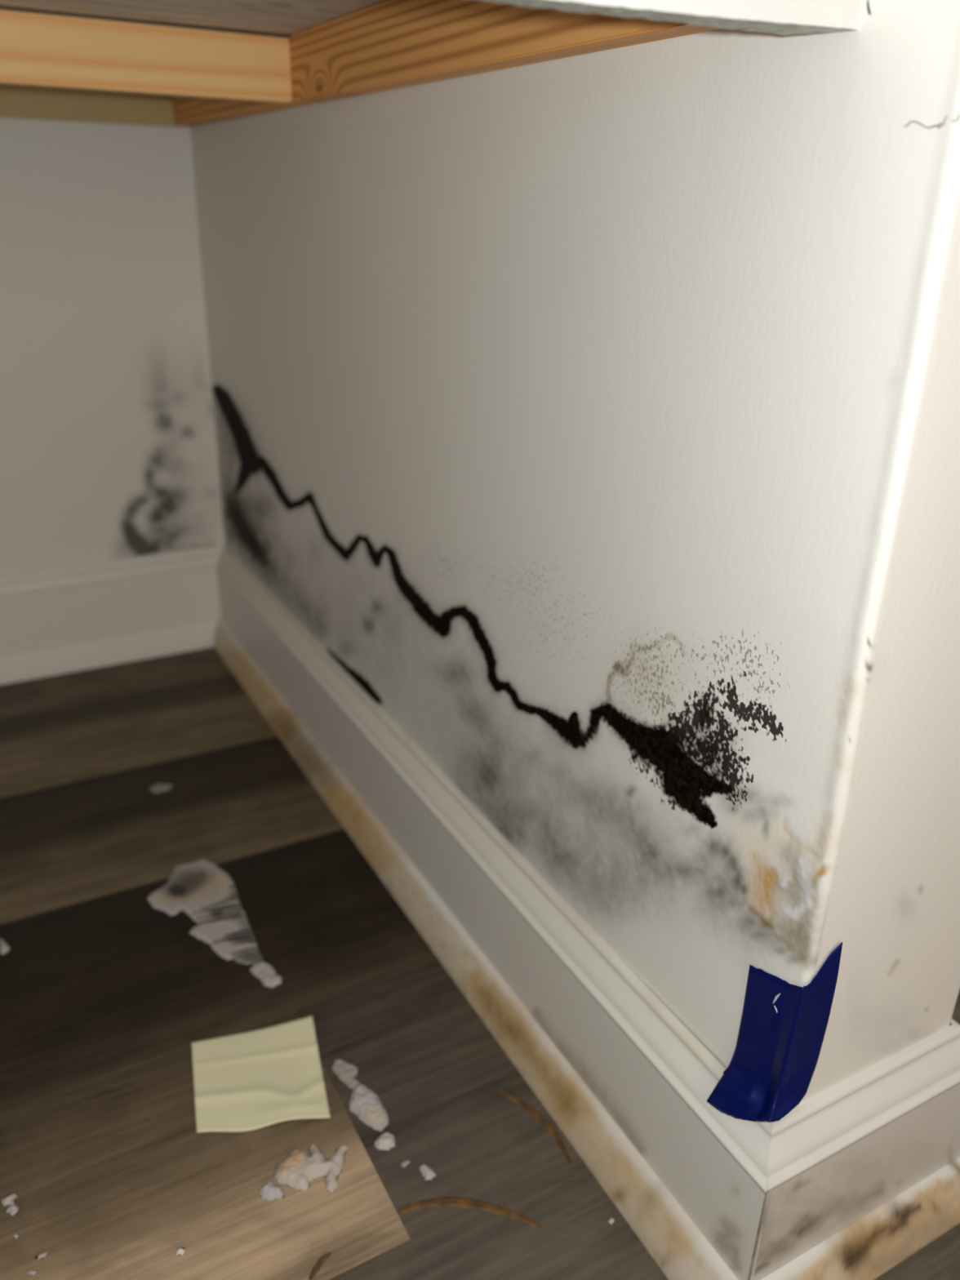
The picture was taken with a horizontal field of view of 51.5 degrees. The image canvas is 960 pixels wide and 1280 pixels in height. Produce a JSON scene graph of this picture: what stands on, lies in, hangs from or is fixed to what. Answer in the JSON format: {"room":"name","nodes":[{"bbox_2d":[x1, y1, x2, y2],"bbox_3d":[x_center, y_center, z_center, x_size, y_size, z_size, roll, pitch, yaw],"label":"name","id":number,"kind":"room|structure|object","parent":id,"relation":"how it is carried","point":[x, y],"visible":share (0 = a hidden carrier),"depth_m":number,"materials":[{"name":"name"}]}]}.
{"room":"damaged room","nodes":[
{"label":"damaged room","id":0,"kind":"room"},
{"bbox_2d":[0,117,224,573],"bbox_3d":[-0.775,-0.367,0.773,1.100,1.000,0.001,-11,27,-27],"label":"wall","id":1,"kind":"structure","parent":0,"point":[108,442],"depth_m":1.03,"materials":[{"name":"paint"}]},
{"bbox_2d":[0,84,174,126],"bbox_3d":[-0.776,-0.431,0.731,1.080,0.040,0.018,-11,27,-27],"label":"wooden ledger","id":2,"kind":"object","parent":1,"relation":"attached to","point":[26,102],"visible":0.6,"depth_m":0.93,"materials":[{"name":"brown wood"}]},
{"bbox_2d":[0,620,218,684],"bbox_3d":[-0.782,0.084,0.951,1.088,0.031,0.014,-11,27,-27],"label":"trim","id":3,"kind":"structure","parent":1,"relation":"attached to","point":[16,668],"depth_m":1.13,"materials":[{"name":"paint"}]},
{"bbox_2d":[0,544,222,657],"bbox_3d":[-0.781,0.040,0.945,1.100,0.117,0.017,-11,27,-27],"label":"baseboard","id":4,"kind":"structure","parent":1,"relation":"attached to","point":[67,605],"depth_m":1.12,"materials":[{"name":"paint"}]},
{"bbox_2d":[0,646,959,1279],"bbox_3d":[0.169,0.354,0.435,2.200,0.001,2.160,-11,27,-27],"label":"floor","id":5,"kind":"structure","parent":0,"point":[105,993],"depth_m":0.64,"materials":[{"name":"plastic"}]},
{"bbox_2d":[0,937,9,955],"bbox_3d":[-0.341,0.217,0.710,0.007,0.003,0.020,-11,27,-27],"label":"crumb","id":6,"kind":"object","parent":5,"relation":"on","point":[4,948],"visible":1,"depth_m":0.71,"materials":[{"name":"white paint"}]},
{"bbox_2d":[0,1193,19,1215],"bbox_3d":[-0.250,0.300,0.529,0.009,0.003,0.013,-11,27,-27],"label":"crumb","id":7,"kind":"object","parent":5,"relation":"on","point":[13,1209],"visible":1,"depth_m":0.53,"materials":[{"name":"white paint"}]},
{"bbox_2d":[27,1269,37,1275],"bbox_3d":[-0.224,0.316,0.497,0.004,0.001,0.003,-11,27,-27],"label":"crumb","id":8,"kind":"object","parent":5,"relation":"on","point":[32,1272],"visible":1,"depth_m":0.50,"materials":[{"name":"white paint"}]},
{"bbox_2d":[35,1251,47,1259],"bbox_3d":[-0.223,0.312,0.505,0.006,0.001,0.004,-11,27,-27],"label":"crumb","id":9,"kind":"object","parent":5,"relation":"on","point":[42,1255],"visible":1,"depth_m":0.51,"materials":[{"name":"white paint"}]},
{"bbox_2d":[148,782,173,792],"bbox_3d":[-0.290,0.134,0.904,0.022,0.002,0.016,-11,27,-27],"label":"crumb","id":10,"kind":"object","parent":5,"relation":"on","point":[160,787],"visible":1,"depth_m":0.90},
{"bbox_2d":[176,1247,185,1254],"bbox_3d":[-0.153,0.312,0.509,0.004,0.002,0.004,-11,27,-27],"label":"crumb","id":11,"kind":"object","parent":5,"relation":"on","point":[180,1251],"visible":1,"depth_m":0.51,"materials":[{"name":"white paint"}]},
{"bbox_2d":[147,859,263,964],"bbox_3d":[-0.209,0.206,0.745,0.064,0.002,0.139,-11,27,-27],"label":"scrap","id":12,"kind":"object","parent":5,"relation":"on","point":[201,889],"visible":1,"depth_m":0.75,"materials":[{"name":"white paint"}]},
{"bbox_2d":[191,1015,330,1132],"bbox_3d":[-0.136,0.267,0.608,0.077,0.004,0.080,-6,25,-15],"label":"sticky note","id":13,"kind":"object","parent":5,"relation":"on","point":[258,1078],"visible":1,"depth_m":0.61,"materials":[{"name":"paper"}]},
{"bbox_2d":[249,961,282,987],"bbox_3d":[-0.148,0.231,0.690,0.014,0.003,0.028,-18,31,-37],"label":"crumb","id":14,"kind":"object","parent":5,"relation":"on","point":[268,975],"visible":1,"depth_m":0.69,"materials":[{"name":"white paint"}]},
{"bbox_2d":[258,1180,284,1200],"bbox_3d":[-0.114,0.298,0.540,0.012,0.005,0.014,-11,27,-27],"label":"crumb","id":15,"kind":"object","parent":5,"relation":"on","point":[269,1192],"visible":1,"depth_m":0.54,"materials":[{"name":"white paint"}]},
{"bbox_2d":[274,1142,347,1191],"bbox_3d":[-0.095,0.291,0.554,0.038,0.006,0.031,3,24,3],"label":"flake","id":16,"kind":"object","parent":5,"relation":"on","point":[297,1171],"visible":1,"depth_m":0.55,"materials":[{"name":"white paint"}]},
{"bbox_2d":[308,1252,331,1279],"bbox_3d":[-0.082,0.317,0.504,0.004,0.001,0.016,15,27,27],"label":"orange sliver","id":17,"kind":"object","parent":5,"relation":"on","point":[316,1268],"visible":1,"depth_m":0.50,"materials":[{"name":"orange wood"}]},
{"bbox_2d":[331,1058,359,1090],"bbox_3d":[-0.081,0.267,0.613,0.015,0.003,0.029,-11,27,-27],"label":"chip","id":18,"kind":"object","parent":5,"relation":"on","point":[346,1072],"visible":1,"depth_m":0.61,"materials":[{"name":"white paint"}]},
{"bbox_2d":[348,1083,389,1132],"bbox_3d":[-0.067,0.276,0.590,0.020,0.007,0.037,-11,27,-27],"label":"chip","id":19,"kind":"object","parent":5,"relation":"on","point":[365,1103],"visible":1,"depth_m":0.59,"materials":[{"name":"white paint"}]},
{"bbox_2d":[373,1132,395,1151],"bbox_3d":[-0.054,0.286,0.570,0.013,0.005,0.011,-11,27,-27],"label":"chip","id":20,"kind":"object","parent":5,"relation":"on","point":[386,1141],"visible":1,"depth_m":0.57,"materials":[{"name":"white paint"}]},
{"bbox_2d":[400,1160,412,1167],"bbox_3d":[-0.041,0.293,0.558,0.007,0.001,0.004,-11,27,-27],"label":"crumb","id":21,"kind":"object","parent":5,"relation":"on","point":[405,1163],"visible":1,"depth_m":0.56,"materials":[{"name":"white paint"}]},
{"bbox_2d":[418,1164,436,1180],"bbox_3d":[-0.029,0.295,0.553,0.007,0.003,0.010,-11,27,-27],"label":"crumb","id":22,"kind":"object","parent":5,"relation":"on","point":[426,1171],"visible":1,"depth_m":0.55,"materials":[{"name":"white paint"}]},
{"bbox_2d":[398,1196,542,1228],"bbox_3d":[-0.005,0.305,0.534,0.077,0.001,0.014,3,24,4],"label":"orange sliver","id":23,"kind":"object","parent":5,"relation":"on","point":[442,1202],"visible":1,"depth_m":0.54,"materials":[{"name":"orange wood"}]},
{"bbox_2d":[500,1089,571,1163],"bbox_3d":[0.035,0.284,0.585,0.010,0.001,0.062,-17,30,-35],"label":"orange sliver","id":24,"kind":"object","parent":5,"relation":"on","point":[549,1127],"visible":1,"depth_m":0.59,"materials":[{"name":"brown wood"}]},
{"bbox_2d":[607,1217,614,1224],"bbox_3d":[0.070,0.309,0.530,0.003,0.001,0.003,-11,27,-27],"label":"crumb","id":25,"kind":"object","parent":5,"relation":"on","point":[611,1220],"visible":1,"depth_m":0.53,"materials":[{"name":"white paint"}]},
{"bbox_2d":[189,0,959,1106],"bbox_3d":[-0.026,-0.312,0.693,0.133,1.000,0.926,-11,27,-27],"label":"wall","id":26,"kind":"structure","parent":0,"point":[596,415],"depth_m":0.46,"materials":[{"name":"paint"}]},
{"bbox_2d":[172,0,719,127],"bbox_3d":[-0.096,-0.377,0.648,0.017,0.040,0.843,-11,27,-27],"label":"wooden rail","id":27,"kind":"object","parent":26,"relation":"attached to","point":[388,45],"visible":0.79,"depth_m":0.52,"materials":[{"name":"brown wood"}]},
{"bbox_2d":[0,9,292,103],"bbox_3d":[-0.608,-0.303,0.454,1.080,0.038,0.018,-11,27,-27],"label":"wooden beam","id":28,"kind":"structure","parent":27,"relation":"attached to","point":[37,50],"depth_m":0.64,"materials":[{"name":"brown wood"}]},
{"bbox_2d":[0,0,387,38],"bbox_3d":[-0.569,-0.309,0.394,1.097,0.018,0.843,-11,27,-27],"label":"board","id":29,"kind":"object","parent":28,"relation":"on","point":[282,19],"visible":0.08,"depth_m":0.60,"materials":[{"name":"beige wood"}]},
{"bbox_2d":[214,617,738,1279],"bbox_3d":[-0.096,0.157,0.826,0.014,0.031,0.919,-11,27,-27],"label":"trim","id":30,"kind":"structure","parent":26,"relation":"attached to","point":[679,1248],"depth_m":0.63,"materials":[{"name":"paint"}]},
{"bbox_2d":[215,544,773,1279],"bbox_3d":[-0.089,0.110,0.827,0.017,0.117,0.922,-11,27,-27],"label":"baseboard","id":31,"kind":"structure","parent":26,"relation":"attached to","point":[651,1075],"depth_m":0.60,"materials":[{"name":"paint"}]},
{"bbox_2d":[480,0,862,35],"bbox_3d":[-0.358,-0.304,-0.017,1.097,0.455,0.013,-11,27,-27],"label":"panel","id":32,"kind":"object","parent":26,"relation":"attached to","point":[781,17],"visible":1,"depth_m":0.29,"materials":[{"name":"paint"}]},
{"bbox_2d":[706,942,842,1121],"bbox_3d":[0.133,0.175,0.446,0.036,0.106,0.037,-11,27,-27],"label":"tape","id":33,"kind":"object","parent":26,"relation":"attached to","point":[783,1026],"visible":1,"depth_m":0.45,"materials":[{"name":"blue plastic"}]},
{"bbox_2d":[747,1024,959,1279],"bbox_3d":[0.190,0.264,0.497,0.156,0.117,0.017,-11,27,-27],"label":"baseboard","id":34,"kind":"structure","parent":26,"relation":"attached to","point":[850,1148],"depth_m":0.48,"materials":[{"name":"paint"}]},
{"bbox_2d":[760,1156,959,1279],"bbox_3d":[0.196,0.308,0.503,0.183,0.031,0.014,-11,27,-27],"label":"trim","id":35,"kind":"structure","parent":26,"relation":"attached to","point":[868,1247],"depth_m":0.51,"materials":[{"name":"paint"}]},
{"bbox_2d":[949,1018,959,1026],"bbox_3d":[0.034,0.086,0.889,0.017,0.117,0.922,-11,27,-27],"label":"baseboard","id":36,"kind":"structure","parent":26,"relation":"attached to","point":[953,1021],"depth_m":0.51,"materials":[{"name":"paint"}]}
]}

